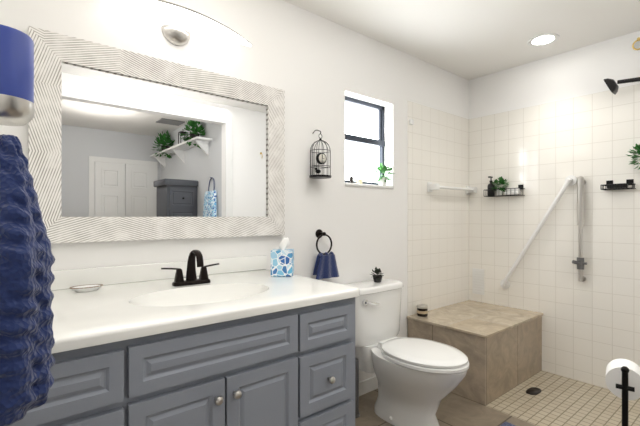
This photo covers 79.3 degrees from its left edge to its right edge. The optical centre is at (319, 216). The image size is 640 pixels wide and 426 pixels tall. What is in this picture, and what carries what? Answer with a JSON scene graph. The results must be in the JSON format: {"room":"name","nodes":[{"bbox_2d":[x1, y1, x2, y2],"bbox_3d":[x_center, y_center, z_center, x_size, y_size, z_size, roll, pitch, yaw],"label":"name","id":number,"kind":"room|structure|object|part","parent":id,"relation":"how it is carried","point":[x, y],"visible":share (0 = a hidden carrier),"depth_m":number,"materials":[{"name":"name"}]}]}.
{"room":"bathroom","nodes":[
{"label":"bathroom","id":0,"kind":"room"},
{"bbox_2d":[0,0,468,395],"bbox_3d":[-0.317,-0.020,2.261,4.600,2.500,0.152,0,0,-40],"label":"wall","id":1,"kind":"structure","parent":0,"point":[317,68],"depth_m":2.37,"materials":[{"name":"white paint"}]},
{"bbox_2d":[9,255,266,305],"bbox_3d":[-0.842,0.254,1.725,1.402,0.077,0.019,0,0,-40],"label":"backsplash","id":2,"kind":"structure","parent":1,"relation":"attached to","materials":[{"name":"white stone"}]},
{"bbox_2d":[28,26,284,242],"bbox_3d":[-0.668,-0.313,1.863,1.179,0.834,0.032,0,0,-40],"label":"mirror","id":3,"kind":"object","parent":1,"relation":"attached to","point":[124,145],"visible":0.9,"depth_m":1.76,"materials":[{"name":"white wood"}]},
{"bbox_2d":[59,60,267,217],"bbox_3d":[-0.674,-0.313,1.869,0.979,0.634,0.010,0,0,-40],"label":"mirror glass","id":4,"kind":"object","parent":3,"relation":"attached to","point":[132,144],"depth_m":1.79,"materials":[{"name":"silver metal"}]},
{"bbox_2d":[103,0,251,46],"bbox_3d":[-0.658,-0.901,1.817,0.732,0.146,0.117,0,0,-40],"label":"sconce","id":5,"kind":"object","parent":1,"relation":"attached to","point":[180,15],"visible":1,"depth_m":1.81,"materials":[{"name":"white glass"}]},
{"bbox_2d":[309,130,330,178],"bbox_3d":[0.000,-0.388,2.348,0.136,0.300,0.144,0,0,-40],"label":"birdcage","id":6,"kind":"object","parent":1,"relation":"attached to","point":[320,158],"visible":1,"depth_m":2.33,"materials":[{"name":"black metal"}]},
{"bbox_2d":[313,229,338,279],"bbox_3d":[0.031,0.228,2.413,0.200,0.301,0.082,0,0,-40],"label":"towel ring","id":7,"kind":"object","parent":1,"relation":"attached to","point":[325,267],"visible":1,"depth_m":2.38,"materials":[{"name":"blue fabric"}]},
{"bbox_2d":[345,96,384,184],"bbox_3d":[0.293,-0.527,2.815,0.495,0.635,0.048,0,0,-40],"label":"window unit","id":8,"kind":"structure","parent":1,"relation":"in","point":[364,139],"depth_m":2.85,"materials":[{"name":"clear glass"}]},
{"bbox_2d":[345,183,393,188],"bbox_3d":[0.335,-0.220,2.765,0.495,0.020,0.095,0,0,-40],"label":"window sill","id":9,"kind":"structure","parent":1,"relation":"attached to","point":[368,185],"depth_m":2.71,"materials":[{"name":"white paint"}]},
{"bbox_2d":[372,163,394,185],"bbox_3d":[0.468,-0.321,2.858,0.176,0.179,0.153,0,0,-40],"label":"plant","id":10,"kind":"object","parent":9,"relation":"on","point":[384,179],"visible":0.94,"depth_m":2.84,"materials":[{"name":"green plant"}]},
{"bbox_3d":[0.462,-0.261,2.864,0.072,0.060,0.072,0,0,-40],"label":"pot","id":11,"kind":"part","parent":10,"relation":"part of","materials":[{"name":"white ceramic"}]},
{"bbox_2d":[407,101,468,336],"bbox_3d":[1.031,0.163,3.293,0.904,2.135,0.006,0,0,-40],"label":"tile","id":12,"kind":"structure","parent":1,"relation":"attached to","point":[438,229],"depth_m":3.25,"materials":[{"name":"white tile"}]},
{"bbox_2d":[427,182,476,194],"bbox_3d":[1.155,-0.245,3.333,0.655,0.080,0.090,0,0,-40],"label":"towel rail","id":13,"kind":"object","parent":12,"relation":"attached to","point":[437,186],"visible":0.98,"depth_m":3.23,"materials":[{"name":"white"}]},
{"bbox_2d":[355,389,535,425],"bbox_3d":[-0.028,1.255,1.079,3.535,0.050,2.340,0,0,-40],"label":"floor","id":14,"kind":"structure","parent":0,"point":[453,409],"depth_m":2.40,"materials":[{"name":"tile"}]},
{"bbox_2d":[9,250,359,425],"bbox_3d":[-0.595,0.685,1.427,1.402,1.091,0.794,0,0,-40],"label":"bathroom vanity","id":15,"kind":"object","parent":14,"relation":"on","point":[233,341],"visible":1,"depth_m":1.26,"materials":[{"name":"grey"}]},
{"bbox_3d":[-0.708,0.418,0.872,0.482,0.133,0.020,0,0,-40],"label":"drawer","id":16,"kind":"part","parent":15,"relation":"part of","materials":[{"name":"grey wood"}]},
{"bbox_3d":[-0.708,0.616,0.872,0.482,0.217,0.020,0,0,-40],"label":"drawer","id":17,"kind":"part","parent":15,"relation":"part of","materials":[{"name":"grey wood"}]},
{"bbox_2d":[70,284,102,291],"bbox_3d":[-0.922,0.282,1.526,0.116,0.019,0.075,0,0,-40],"label":"soap dish","id":18,"kind":"object","parent":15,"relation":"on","point":[87,288],"visible":1,"depth_m":1.52,"materials":[{"name":"white ceramic"}]},
{"bbox_3d":[-0.408,0.791,1.121,0.275,0.577,0.020,0,0,-40],"label":"door","id":19,"kind":"part","parent":15,"relation":"part of","materials":[{"name":"grey wood"}]},
{"bbox_2d":[160,250,219,286],"bbox_3d":[-0.536,0.215,1.655,0.254,0.152,0.128,0,0,-40],"label":"faucet","id":20,"kind":"object","parent":15,"relation":"on","point":[191,280],"depth_m":1.67,"materials":[{"name":"black metal"}]},
{"bbox_3d":[-0.308,0.555,1.170,0.027,0.027,0.032,0,0,-40],"label":"knob","id":21,"kind":"part","parent":15,"relation":"part of","materials":[{"name":"silver metal"}]},
{"bbox_3d":[-0.261,0.555,1.210,0.027,0.027,0.032,0,0,-40],"label":"knob","id":22,"kind":"part","parent":15,"relation":"part of","materials":[{"name":"silver metal"}]},
{"bbox_3d":[-0.191,0.791,1.301,0.275,0.577,0.020,0,0,-40],"label":"door","id":23,"kind":"part","parent":15,"relation":"part of","materials":[{"name":"grey wood"}]},
{"bbox_2d":[271,237,293,276],"bbox_3d":[-0.188,0.197,1.940,0.107,0.190,0.107,0,0,0],"label":"tissue box","id":24,"kind":"object","parent":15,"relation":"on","point":[282,261],"visible":1,"depth_m":1.89,"materials":[{"name":"blue cardboard"}]},
{"bbox_3d":[0.026,0.418,1.481,0.268,0.133,0.020,0,0,-40],"label":"drawer","id":25,"kind":"part","parent":15,"relation":"part of","materials":[{"name":"grey wood"}]},
{"bbox_3d":[0.026,0.616,1.481,0.268,0.217,0.020,0,0,-40],"label":"drawer","id":26,"kind":"part","parent":15,"relation":"part of","materials":[{"name":"grey wood"}]},
{"bbox_3d":[0.026,0.911,1.481,0.268,0.337,0.020,0,0,-40],"label":"drawer","id":27,"kind":"part","parent":15,"relation":"part of","materials":[{"name":"grey wood"}]},
{"bbox_3d":[0.043,0.616,1.461,0.027,0.027,0.032,0,0,-40],"label":"knob","id":28,"kind":"part","parent":15,"relation":"part of","materials":[{"name":"silver metal"}]},
{"bbox_2d":[355,357,359,417],"bbox_3d":[0.206,1.022,2.397,0.083,0.417,0.084,0,0,-40],"label":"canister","id":29,"kind":"object","parent":14,"relation":"on","point":[357,414],"visible":0.21,"depth_m":2.37,"materials":[{"name":"grey"}]},
{"bbox_2d":[344,279,468,425],"bbox_3d":[0.475,0.835,2.316,0.601,0.790,0.797,0,0,-40],"label":"toilet","id":30,"kind":"object","parent":14,"relation":"on","point":[419,379],"visible":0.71,"depth_m":2.26,"materials":[{"name":"white ceramic"}]},
{"bbox_3d":[0.315,0.529,2.383,0.116,0.045,0.039,0,0,-40],"label":"lever","id":31,"kind":"part","parent":30,"relation":"part of","materials":[{"name":"silver metal"}]},
{"bbox_2d":[370,267,383,282],"bbox_3d":[0.387,0.391,2.614,0.100,0.109,0.099,0,0,-40],"label":"potted plant","id":32,"kind":"object","parent":30,"relation":"on","point":[377,278],"visible":1,"depth_m":2.59,"materials":[{"name":"black"}]},
{"bbox_3d":[0.389,0.416,2.608,0.066,0.045,0.068,0,0,-40],"label":"pot","id":33,"kind":"part","parent":32,"relation":"part of","materials":[{"name":"black ceramic"}]},
{"bbox_2d":[500,422,515,425],"bbox_3d":[1.142,1.224,1.787,0.600,0.012,0.835,0,0,-40],"label":"bath mat","id":34,"kind":"object","parent":14,"relation":"on","point":[506,424],"visible":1,"depth_m":2.27,"materials":[{"name":"blue fabric"}]},
{"bbox_2d":[604,359,639,425],"bbox_3d":[1.062,0.866,1.332,0.263,0.726,0.175,0,0,-40],"label":"toilet paper stand","id":35,"kind":"object","parent":14,"relation":"on","point":[622,378],"visible":1,"depth_m":1.32,"materials":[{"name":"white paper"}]},
{"bbox_2d":[284,0,639,79],"bbox_3d":[0.413,-1.310,1.381,4.600,0.080,2.440,0,0,-40],"label":"ceiling","id":36,"kind":"structure","parent":0,"point":[469,39],"depth_m":2.56,"materials":[{"name":"white paint"}]},
{"bbox_2d":[527,33,558,46],"bbox_3d":[1.597,-1.267,2.765,0.202,0.006,0.202,0,0,-40],"label":"recessed light","id":37,"kind":"object","parent":36,"relation":"in","point":[543,39],"visible":1,"depth_m":2.75,"materials":[{"name":"white"}]},
{"bbox_2d":[469,31,639,118],"bbox_3d":[2.127,-0.020,2.803,0.145,2.500,2.440,0,0,-40],"label":"wall","id":38,"kind":"structure","parent":0,"point":[585,70],"depth_m":3.01,"materials":[{"name":"white paint"}]},
{"bbox_2d":[469,84,639,388],"bbox_3d":[2.082,0.163,2.740,0.006,2.135,2.200,0,0,-40],"label":"tile","id":39,"kind":"structure","parent":38,"relation":"attached to","point":[591,323],"depth_m":2.96,"materials":[{"name":"white tile"}]},
{"bbox_2d":[472,268,483,294],"bbox_3d":[1.436,0.585,3.503,0.012,0.230,0.110,0,0,-40],"label":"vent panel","id":40,"kind":"object","parent":39,"relation":"attached to","point":[477,281],"visible":1,"depth_m":3.50,"materials":[{"name":"white"}]},
{"bbox_2d":[484,176,524,196],"bbox_3d":[1.567,-0.265,3.283,0.148,0.175,0.300,0,0,-40],"label":"caddy","id":41,"kind":"object","parent":39,"relation":"attached to","point":[492,188],"visible":0.98,"depth_m":3.28,"materials":[{"name":"black metal"}]},
{"bbox_2d":[487,176,494,195],"bbox_3d":[1.488,-0.268,3.361,0.063,0.168,0.058,0,0,-40],"label":"pump bottle","id":42,"kind":"object","parent":41,"relation":"on","point":[490,188],"depth_m":3.34,"materials":[{"name":"black plastic"}]},
{"bbox_2d":[490,176,509,195],"bbox_3d":[1.545,-0.267,3.309,0.148,0.166,0.150,0,0,-40],"label":"plant","id":43,"kind":"object","parent":41,"relation":"on","point":[493,188],"depth_m":3.29,"materials":[{"name":"green plant"}]},
{"bbox_2d":[500,175,576,288],"bbox_3d":[1.730,0.149,3.110,0.061,0.934,0.577,0,0,-40],"label":"grab rail","id":44,"kind":"object","parent":39,"relation":"attached to","point":[570,180],"visible":1,"depth_m":3.06,"materials":[{"name":"white metal"}]},
{"bbox_2d":[572,176,586,281],"bbox_3d":[1.919,0.090,2.849,0.103,0.784,0.084,0,0,-40],"label":"slide rail","id":45,"kind":"object","parent":39,"relation":"attached to","point":[580,262],"visible":0.98,"depth_m":2.84,"materials":[{"name":"silver metal"}]},
{"bbox_2d":[601,179,635,189],"bbox_3d":[2.068,-0.226,2.679,0.092,0.068,0.180,0,0,-40],"label":"caddy","id":46,"kind":"object","parent":39,"relation":"attached to","point":[610,185],"visible":1,"depth_m":2.66,"materials":[{"name":"black metal"}]},
{"bbox_2d":[604,77,639,94],"bbox_3d":[2.130,-0.887,2.520,0.199,0.106,0.421,0,0,-40],"label":"shower head","id":47,"kind":"object","parent":39,"relation":"attached to","point":[612,85],"visible":1,"depth_m":2.58},
{"bbox_3d":[2.165,-0.882,2.504,0.165,0.075,0.351,0,0,-40],"label":"showerhead arm","id":48,"kind":"part","parent":47,"relation":"part of"},
{"bbox_2d":[627,144,639,168],"bbox_3d":[2.152,-0.394,2.535,0.251,0.248,0.228,0,0,-40],"label":"hanging plant","id":49,"kind":"object","parent":39,"relation":"attached to","point":[636,148],"visible":0.98,"depth_m":2.56,"materials":[{"name":"green plant"}]},
{"bbox_2d":[632,37,639,49],"bbox_3d":[2.164,-1.175,2.620,0.020,0.084,0.074,0,0,-40],"label":"curtain ring","id":50,"kind":"object","parent":38,"relation":"attached to","point":[638,38],"visible":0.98,"depth_m":2.63,"materials":[{"name":"gold metal"}]},
{"bbox_2d":[486,370,639,425],"bbox_3d":[1.742,1.255,2.548,1.065,0.050,2.340,0,0,-40],"label":"shower floor","id":51,"kind":"structure","parent":0,"point":[558,400],"depth_m":2.53,"materials":[{"name":"tile"}]},
{"bbox_2d":[407,300,542,405],"bbox_3d":[1.228,0.999,3.037,0.924,0.463,0.636,0,0,-40],"label":"shower bench","id":52,"kind":"object","parent":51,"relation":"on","point":[499,347],"visible":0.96,"depth_m":2.77,"materials":[{"name":"tile"}]},
{"bbox_2d":[417,304,427,316],"bbox_3d":[0.794,0.725,2.996,0.083,0.083,0.084,0,0,-40],"label":"candle jar","id":53,"kind":"object","parent":52,"relation":"on","point":[422,310],"visible":0.98,"depth_m":2.96,"materials":[{"name":"black"}]},
{"bbox_2d":[526,387,540,394],"bbox_3d":[1.508,1.228,2.724,0.150,0.004,0.080,0,0,-40],"label":"drain cover","id":54,"kind":"object","parent":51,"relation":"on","point":[533,391],"visible":1,"depth_m":2.71,"materials":[{"name":"grey metal"}]},
{"bbox_3d":[-1.188,-0.020,0.609,0.950,2.500,1.300,0,0,-40],"label":"wall","id":55,"kind":"structure","parent":0,"visible":0},
{"bbox_2d":[0,24,34,125],"bbox_3d":[-0.623,-0.272,0.754,0.104,0.172,0.102,0,0,-40],"label":"dispenser","id":56,"kind":"object","parent":55,"relation":"attached to","point":[17,106],"visible":1,"depth_m":0.73,"materials":[{"name":"blue"}]},
{"bbox_2d":[0,134,54,425],"bbox_3d":[-0.556,0.072,0.690,0.133,0.506,0.277,0,0,-40],"label":"hanging towel","id":57,"kind":"object","parent":55,"relation":"attached to","point":[27,340],"visible":1,"depth_m":0.62,"materials":[{"name":"blue fabric"}]}
]}

